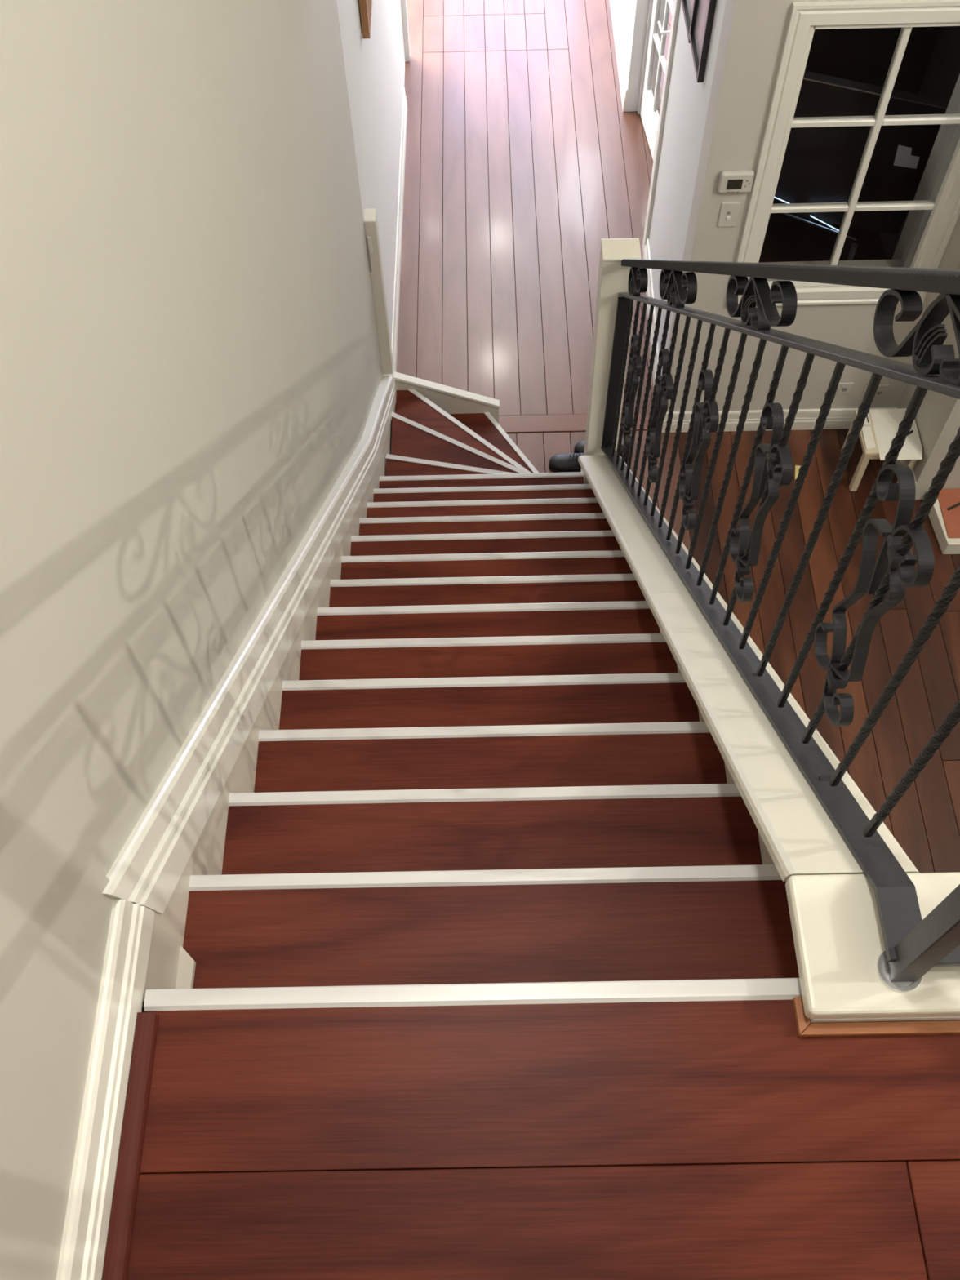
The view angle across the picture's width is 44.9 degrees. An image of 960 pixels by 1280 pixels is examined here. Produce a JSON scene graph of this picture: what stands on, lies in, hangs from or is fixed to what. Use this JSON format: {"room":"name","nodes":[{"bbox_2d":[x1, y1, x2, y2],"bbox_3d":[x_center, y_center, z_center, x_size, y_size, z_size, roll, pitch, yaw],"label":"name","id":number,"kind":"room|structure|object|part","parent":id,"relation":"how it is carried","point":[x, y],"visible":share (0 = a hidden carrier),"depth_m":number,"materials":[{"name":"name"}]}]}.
{"room":"home staircase","nodes":[
{"label":"home staircase","id":0,"kind":"room"},
{"bbox_2d":[0,0,410,1279],"bbox_3d":[-0.544,-2.599,3.560,0.162,5.754,11.200,-1,59,0],"label":"wall","id":1,"kind":"structure","parent":0,"point":[191,368],"depth_m":1.51,"materials":[{"name":"beige paint"}]},
{"bbox_3d":[-0.508,0.653,0.014,0.157,2.950,1.994,-1,59,0],"label":"plaster panel","id":2,"kind":"part","parent":1,"relation":"part of","materials":[{"name":"beige paint"}]},
{"bbox_2d":[56,898,154,1279],"bbox_3d":[-0.403,1.172,0.897,0.021,0.098,1.994,-1,59,0],"label":"baseboard","id":3,"kind":"structure","parent":1,"relation":"attached to","point":[122,984],"depth_m":1.27,"materials":[{"name":"white wood"}]},
{"bbox_2d":[102,1012,159,1279],"bbox_3d":[-0.379,1.246,0.899,0.022,0.017,1.868,-1,59,0],"label":"trim","id":4,"kind":"structure","parent":1,"relation":"attached to","point":[116,1264],"depth_m":1.29,"materials":[{"name":"brown wood"}]},
{"bbox_3d":[-0.526,-1.005,2.620,0.150,5.754,3.510,-1,59,0],"label":"plaster panel","id":5,"kind":"part","parent":1,"relation":"part of","materials":[{"name":"beige paint"}]},
{"bbox_2d":[359,0,372,38],"bbox_3d":[-0.482,-2.884,4.732,0.030,0.585,0.520,-1,59,0],"label":"picture frame","id":6,"kind":"object","parent":1,"relation":"attached to","point":[366,6],"visible":1,"depth_m":4.80,"materials":[{"name":"brown wood"}]},
{"bbox_3d":[-0.547,-2.869,5.548,0.138,2.604,2.675,-1,59,0],"label":"plaster panel","id":7,"kind":"part","parent":1,"relation":"part of","materials":[{"name":"white paint"}]},
{"bbox_2d":[364,208,393,374],"bbox_3d":[-0.452,-1.541,5.235,0.049,0.904,0.090,-1,59,0],"label":"gate post","id":8,"kind":"object","parent":1,"relation":"attached to","point":[374,254],"visible":1,"depth_m":5.14,"materials":[{"name":"paint"}]},
{"bbox_3d":[-0.460,-1.772,4.852,0.049,0.010,0.080,-1,59,0],"label":"post","id":9,"kind":"part","parent":8,"relation":"part of","materials":[{"name":"beige paint"}]},
{"bbox_2d":[390,86,407,383],"bbox_3d":[-0.462,-2.283,6.626,0.016,0.150,2.590,-1,59,1],"label":"baseboard","id":10,"kind":"structure","parent":1,"relation":"attached to","point":[404,114],"depth_m":6.60,"materials":[{"name":"white wood"}]},
{"bbox_3d":[-0.572,-4.231,6.352,0.130,2.604,0.490,-1,59,0],"label":"plaster panel","id":11,"kind":"part","parent":1,"relation":"part of","materials":[{"name":"white paint"}]},
{"bbox_2d":[126,999,959,1279],"bbox_3d":[2.308,1.257,0.997,5.450,0.250,1.878,-1,59,0],"label":"floor","id":12,"kind":"structure","parent":0,"point":[697,1140],"depth_m":1.30,"materials":[{"name":"brown wood"}]},
{"bbox_2d":[785,871,959,1023],"bbox_3d":[2.688,0.385,1.475,4.623,0.300,0.166,-1,59,0],"label":"ledge cap","id":13,"kind":"object","parent":12,"relation":"on","point":[837,930],"visible":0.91,"depth_m":1.35,"materials":[{"name":"beige paint"}]},
{"bbox_2d":[875,884,959,992],"bbox_3d":[2.679,0.069,0.894,4.459,1.021,0.075,-1,59,0],"label":"landing railing","id":14,"kind":"object","parent":13,"relation":"on","point":[935,941],"visible":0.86,"depth_m":1.25,"materials":[{"name":"metal"}]},
{"bbox_2d":[881,956,914,986],"bbox_3d":[0.485,0.381,1.344,0.042,0.001,0.042,-1,59,0],"label":"base","id":15,"kind":"object","parent":14,"relation":"on","point":[888,980],"depth_m":1.34,"materials":[{"name":"silver metal"}]},
{"bbox_3d":[2.709,0.306,1.312,4.415,0.012,0.045,-1,59,0],"label":"rail","id":16,"kind":"part","parent":14,"relation":"part of","materials":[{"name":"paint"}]},
{"bbox_2d":[792,996,959,1036],"bbox_3d":[2.694,0.396,1.345,4.648,0.012,0.044,-1,59,0],"label":"trim","id":17,"kind":"structure","parent":12,"relation":"on","point":[802,1022],"depth_m":1.35,"materials":[{"name":"brown wood"}]},
{"bbox_2d":[616,0,726,375],"bbox_3d":[0.946,-4.198,6.303,0.155,2.604,5.698,-1,59,0],"label":"wall","id":18,"kind":"structure","parent":0,"point":[684,104],"depth_m":5.59,"materials":[{"name":"white paint"}]},
{"bbox_2d":[609,0,627,111],"bbox_3d":[0.883,-4.692,8.021,0.016,0.150,3.100,-1,59,0],"label":"baseboard","id":19,"kind":"structure","parent":18,"relation":"attached to","point":[614,11],"depth_m":7.45,"materials":[{"name":"white wood"}]},
{"bbox_3d":[0.937,-4.412,6.430,0.105,2.604,1.000,-1,59,0],"label":"plaster panel","id":20,"kind":"part","parent":18,"relation":"part of","materials":[{"name":"white paint"}]},
{"bbox_2d":[643,236,658,386],"bbox_3d":[0.928,-1.661,6.238,0.018,0.140,1.303,0,59,1],"label":"baseboard","id":21,"kind":"structure","parent":18,"relation":"attached to","point":[646,255],"depth_m":6.31,"materials":[{"name":"white wood"}]},
{"bbox_2d":[640,0,674,159],"bbox_3d":[1.028,-3.317,6.100,0.102,2.042,1.140,-6,60,-2],"label":"door","id":22,"kind":"structure","parent":18,"relation":"in","point":[662,10],"depth_m":6.79,"materials":[{"name":"white wood"}]},
{"bbox_3d":[1.047,-3.106,7.028,0.036,0.227,0.395,-6,60,-2],"label":"rail","id":23,"kind":"part","parent":22,"relation":"part of","materials":[{"name":"white wood"}]},
{"bbox_3d":[1.031,-3.337,6.841,0.004,0.331,0.185,-6,60,-2],"label":"pane","id":24,"kind":"part","parent":22,"relation":"part of","materials":[{"name":"clear glass"}]},
{"bbox_3d":[1.053,-3.157,6.735,0.004,0.331,0.185,-6,60,-2],"label":"pane","id":25,"kind":"part","parent":22,"relation":"part of","materials":[{"name":"clear glass"}]},
{"bbox_3d":[1.026,-3.514,6.540,0.004,0.318,0.185,-6,60,-2],"label":"pane","id":26,"kind":"part","parent":22,"relation":"part of","materials":[{"name":"clear glass"}]},
{"bbox_3d":[1.003,-3.315,6.286,0.066,0.015,0.110,-6,60,-2],"label":"handle","id":27,"kind":"part","parent":22,"relation":"part of","materials":[{"name":"silver metal"}]},
{"bbox_3d":[1.047,-3.335,6.434,0.004,0.318,0.185,-6,60,-2],"label":"pane","id":28,"kind":"part","parent":22,"relation":"part of","materials":[{"name":"clear glass"}]},
{"bbox_3d":[0.924,-2.759,5.745,0.020,2.104,0.087,0,59,1],"label":"door architrave","id":29,"kind":"part","parent":18,"relation":"part of","materials":[{"name":"white wood"}]},
{"bbox_2d":[680,0,693,43],"bbox_3d":[0.897,-2.813,4.824,0.026,0.500,0.325,-1,59,0],"label":"picture frame","id":30,"kind":"object","parent":18,"relation":"attached to","point":[687,5],"visible":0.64,"depth_m":5.01,"materials":[{"name":"wood"}]},
{"bbox_2d":[686,0,693,22],"bbox_3d":[0.905,-2.814,4.824,0.010,0.456,0.281,-1,59,0],"label":"print","id":31,"kind":"object","parent":30,"relation":"attached to","point":[689,2],"depth_m":5.01,"materials":[{"name":"paper"}]},
{"bbox_2d":[688,0,716,82],"bbox_3d":[0.888,-2.526,4.582,0.026,0.495,0.325,-1,59,0],"label":"picture frame","id":32,"kind":"object","parent":18,"relation":"attached to","point":[703,11],"visible":1,"depth_m":4.68,"materials":[{"name":"wood"}]},
{"bbox_2d":[693,0,708,62],"bbox_3d":[0.896,-2.527,4.582,0.010,0.451,0.281,-1,59,0],"label":"print","id":33,"kind":"object","parent":32,"relation":"attached to","point":[700,6],"depth_m":4.69,"materials":[{"name":"paper"}]},
{"bbox_2d":[395,0,959,872],"bbox_3d":[2.196,-1.903,6.484,5.630,0.080,9.700,-1,59,0],"label":"floor","id":34,"kind":"structure","parent":0,"point":[523,154],"depth_m":6.47,"materials":[{"name":"wood"}]},
{"bbox_2d":[102,371,919,1011],"bbox_3d":[0.035,-0.354,3.624,1.003,3.344,3.644,-1,59,0],"label":"staircase","id":35,"kind":"structure","parent":34,"relation":"on","point":[480,738],"depth_m":1.90,"materials":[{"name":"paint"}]},
{"bbox_3d":[-0.439,-0.454,3.516,0.061,3.040,3.513,-1,59,0],"label":"skirting","id":36,"kind":"part","parent":35,"relation":"part of","materials":[{"name":"white wood"}]},
{"bbox_2d":[600,258,959,962],"bbox_3d":[0.479,-0.437,2.465,0.046,3.169,2.576,-1,59,0],"label":"stair railing","id":37,"kind":"object","parent":35,"relation":"on","point":[935,367],"visible":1,"depth_m":1.69,"materials":[{"name":"metal"}]},
{"bbox_3d":[0.488,-0.190,2.900,0.045,2.170,2.560,-1,59,0],"label":"rail","id":38,"kind":"part","parent":37,"relation":"part of","materials":[{"name":"metal"}]},
{"bbox_3d":[0.474,-0.602,2.206,0.043,2.237,2.556,-1,59,0],"label":"rail","id":39,"kind":"part","parent":37,"relation":"part of","materials":[{"name":"metal"}]},
{"bbox_3d":[0.472,-0.664,2.080,0.046,2.274,2.576,-1,59,0],"label":"handrail","id":40,"kind":"part","parent":37,"relation":"part of","materials":[{"name":"metal"}]},
{"bbox_2d":[548,452,583,472],"bbox_3d":[0.485,-0.902,5.815,0.280,0.112,0.114,-1,59,0],"label":"shoe","id":41,"kind":"object","parent":34,"relation":"on","point":[565,462],"visible":0.62,"depth_m":5.81,"materials":[{"name":"black leather"}]},
{"bbox_2d":[498,412,649,434],"bbox_3d":[0.507,-1.121,6.018,0.888,0.020,0.113,-1,59,0],"label":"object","id":42,"kind":"structure","parent":34,"relation":"on","point":[571,423],"depth_m":6.01,"materials":[{"name":"wood"}]},
{"bbox_2d":[573,440,629,463],"bbox_3d":[0.614,-0.966,5.850,0.278,0.112,0.106,11,60,7],"label":"shoe","id":43,"kind":"object","parent":34,"relation":"on","point":[580,446],"visible":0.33,"depth_m":5.86,"materials":[{"name":"black leather"}]},
{"bbox_2d":[582,238,641,484],"bbox_3d":[0.473,-0.726,4.589,0.133,2.043,0.113,-1,59,0],"label":"newel post","id":44,"kind":"object","parent":34,"relation":"on","point":[612,309],"visible":0.65,"depth_m":4.00,"materials":[{"name":"beige paint"}]},
{"bbox_3d":[0.482,-0.935,4.142,0.041,0.740,0.018,-1,59,0],"label":"wall plate","id":45,"kind":"part","parent":44,"relation":"part of","materials":[{"name":"metal"}]},
{"bbox_2d":[795,465,800,479],"bbox_3d":[1.597,-0.838,5.820,0.051,0.001,0.093,-1,59,0],"label":"sticky note","id":46,"kind":"object","parent":34,"relation":"on","point":[797,467],"visible":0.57,"depth_m":5.83,"materials":[{"name":"yellow paper"}]},
{"bbox_2d":[758,196,857,262],"bbox_3d":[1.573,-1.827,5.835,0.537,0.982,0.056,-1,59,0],"label":"glass table","id":47,"kind":"object","parent":34,"relation":"on","point":[854,246],"visible":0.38,"depth_m":5.61,"materials":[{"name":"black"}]},
{"bbox_3d":[1.368,-1.785,5.876,0.030,0.874,0.030,-1,59,0],"label":"leg","id":48,"kind":"part","parent":47,"relation":"part of","materials":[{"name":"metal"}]},
{"bbox_3d":[1.830,-1.747,5.952,0.030,0.690,0.030,-1,59,0],"label":"leg","id":49,"kind":"part","parent":47,"relation":"part of","materials":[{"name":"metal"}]},
{"bbox_2d":[773,71,949,235],"bbox_3d":[1.615,-2.213,5.299,0.940,0.888,0.055,-1,59,0],"label":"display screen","id":50,"kind":"object","parent":47,"relation":"on","point":[820,164],"visible":0.62,"depth_m":5.27,"materials":[{"name":"glass"}]},
{"bbox_2d":[840,409,922,491],"bbox_3d":[1.959,-0.927,5.693,0.270,0.298,0.270,-1,59,0],"label":"stool","id":51,"kind":"object","parent":34,"relation":"on","point":[873,454],"visible":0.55,"depth_m":5.58,"materials":[{"name":"beige wood"}]},
{"bbox_3d":[1.843,-1.018,5.761,0.032,0.276,0.032,-1,59,0],"label":"leg","id":52,"kind":"part","parent":51,"relation":"part of","materials":[{"name":"beige wood"}]},
{"bbox_3d":[1.846,-0.820,5.644,0.032,0.276,0.032,-1,59,0],"label":"leg","id":53,"kind":"part","parent":51,"relation":"part of","materials":[{"name":"beige wood"}]},
{"bbox_2d":[863,413,871,426],"bbox_3d":[1.855,-1.070,5.600,0.048,0.008,0.095,-1,59,0],"label":"packet","id":54,"kind":"object","parent":51,"relation":"on","point":[867,422],"visible":0.36,"depth_m":5.58,"materials":[{"name":"white paper"}]},
{"bbox_2d":[862,426,875,450],"bbox_3d":[1.851,-0.962,5.536,0.046,0.010,0.140,-1,59,0],"label":"packet","id":55,"kind":"object","parent":51,"relation":"on","point":[869,443],"visible":0.86,"depth_m":5.53,"materials":[{"name":"white paper"}]},
{"bbox_2d":[869,408,922,460],"bbox_3d":[1.990,-0.985,5.551,0.212,0.002,0.315,-1,59,0],"label":"folded paper","id":56,"kind":"object","parent":51,"relation":"on","point":[886,422],"visible":0.71,"depth_m":5.56,"materials":[{"name":"white paper"}]},
{"bbox_2d":[888,431,919,458],"bbox_3d":[1.990,-0.925,5.514,0.165,0.002,0.165,-1,59,0],"label":"folded paper","id":57,"kind":"object","parent":56,"relation":"on","point":[906,451],"visible":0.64,"depth_m":5.49,"materials":[{"name":"white paper"}]},
{"bbox_3d":[2.076,-0.824,5.643,0.032,0.276,0.032,-1,59,0],"label":"leg","id":58,"kind":"part","parent":51,"relation":"part of","materials":[{"name":"beige wood"}]},
{"bbox_2d":[922,488,959,554],"bbox_3d":[2.556,-0.580,5.597,0.750,0.092,0.329,-1,59,0],"label":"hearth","id":59,"kind":"object","parent":34,"relation":"on","point":[945,523],"visible":0.85,"depth_m":5.56,"materials":[{"name":"beige paint"}]},
{"bbox_2d":[946,502,959,510],"bbox_3d":[2.306,-0.655,5.586,0.141,0.012,0.012,-25,62,-13],"label":"tongs","id":60,"kind":"object","parent":59,"relation":"on","point":[957,504],"visible":1,"depth_m":5.57,"materials":[{"name":"black metal"}]},
{"bbox_2d":[666,0,959,412],"bbox_3d":[0.824,-2.609,3.540,2.900,5.754,0.160,-1,59,0],"label":"wall","id":61,"kind":"structure","parent":0,"point":[753,34],"depth_m":5.02,"materials":[{"name":"beige paint"}]},
{"bbox_2d":[717,202,740,226],"bbox_3d":[1.031,-1.760,4.813,0.076,0.120,0.013,-1,59,0],"label":"light switch","id":62,"kind":"object","parent":61,"relation":"attached to","point":[729,211],"visible":1,"depth_m":4.81,"materials":[{"name":"white plastic"}]},
{"bbox_2d":[717,169,754,193],"bbox_3d":[1.027,-1.838,4.662,0.134,0.096,0.032,-1,59,0],"label":"thermostat","id":63,"kind":"object","parent":61,"relation":"attached to","point":[741,180],"visible":1,"depth_m":4.64,"materials":[{"name":"white plastic"}]},
{"bbox_3d":[1.023,-2.613,3.538,0.288,5.754,0.160,-1,59,0],"label":"plaster panel","id":64,"kind":"part","parent":61,"relation":"part of","materials":[{"name":"beige paint"}]},
{"bbox_2d":[662,407,896,432],"bbox_3d":[1.506,-1.118,5.909,1.192,0.136,0.018,-1,59,0],"label":"baseboard","id":65,"kind":"structure","parent":61,"relation":"attached to","point":[837,418],"depth_m":5.90,"materials":[{"name":"white wood"}]},
{"bbox_3d":[1.558,-1.401,5.606,0.701,0.944,0.160,-1,59,0],"label":"plaster panel","id":66,"kind":"part","parent":61,"relation":"part of","materials":[{"name":"beige paint"}]},
{"bbox_2d":[826,382,853,393],"bbox_3d":[1.772,-1.239,5.720,0.117,0.072,0.010,-1,59,0],"label":"wall outlet","id":67,"kind":"object","parent":61,"relation":"attached to","point":[842,388],"visible":0.64,"depth_m":5.71,"materials":[{"name":"white plastic"}]},
{"bbox_3d":[1.500,-3.169,2.609,0.701,3.604,0.160,-1,59,0],"label":"plaster panel","id":68,"kind":"part","parent":61,"relation":"part of","materials":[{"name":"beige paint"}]},
{"bbox_2d":[736,0,959,306],"bbox_3d":[1.543,-1.856,4.922,0.879,2.584,0.292,-1,59,0],"label":"window","id":69,"kind":"structure","parent":61,"relation":"in","point":[940,215],"depth_m":4.61,"materials":[{"name":"beige paint"}]},
{"bbox_3d":[1.356,-2.105,4.310,0.327,0.384,0.004,-1,59,0],"label":"pane","id":70,"kind":"part","parent":69,"relation":"part of","materials":[{"name":"clear glass"}]},
{"bbox_2d":[861,384,888,396],"bbox_3d":[1.952,-1.230,5.739,0.116,0.080,0.010,-1,59,0],"label":"wall outlet","id":71,"kind":"object","parent":61,"relation":"attached to","point":[882,389],"visible":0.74,"depth_m":5.73,"materials":[{"name":"white plastic"}]},
{"bbox_3d":[2.071,-2.634,3.531,0.406,5.754,0.160,-1,59,0],"label":"plaster panel","id":72,"kind":"part","parent":61,"relation":"part of","materials":[{"name":"beige paint"}]},
{"bbox_2d":[769,26,941,222],"bbox_3d":[1.695,-3.135,5.662,1.370,2.604,0.100,-1,59,0],"label":"wall","id":73,"kind":"structure","parent":0,"point":[864,55],"depth_m":5.88,"materials":[{"name":"paint"}]},
{"bbox_2d":[879,26,959,259],"bbox_3d":[2.312,-4.293,6.333,0.100,2.604,5.540,-1,59,0],"label":"wall","id":74,"kind":"structure","parent":0,"point":[943,71],"depth_m":5.76,"materials":[{"name":"paint"}]},
{"bbox_2d":[897,262,959,499],"bbox_3d":[3.518,-2.387,3.357,2.920,5.754,0.480,-1,59,0],"label":"wall","id":75,"kind":"structure","parent":0,"point":[937,419],"depth_m":5.43,"materials":[{"name":"beige paint"}]},
{"bbox_2d":[895,407,916,484],"bbox_3d":[2.096,-0.930,5.787,0.018,0.136,0.479,-1,59,0],"label":"baseboard","id":76,"kind":"structure","parent":75,"relation":"attached to","point":[898,461],"depth_m":5.75,"materials":[{"name":"white wood"}]}
]}

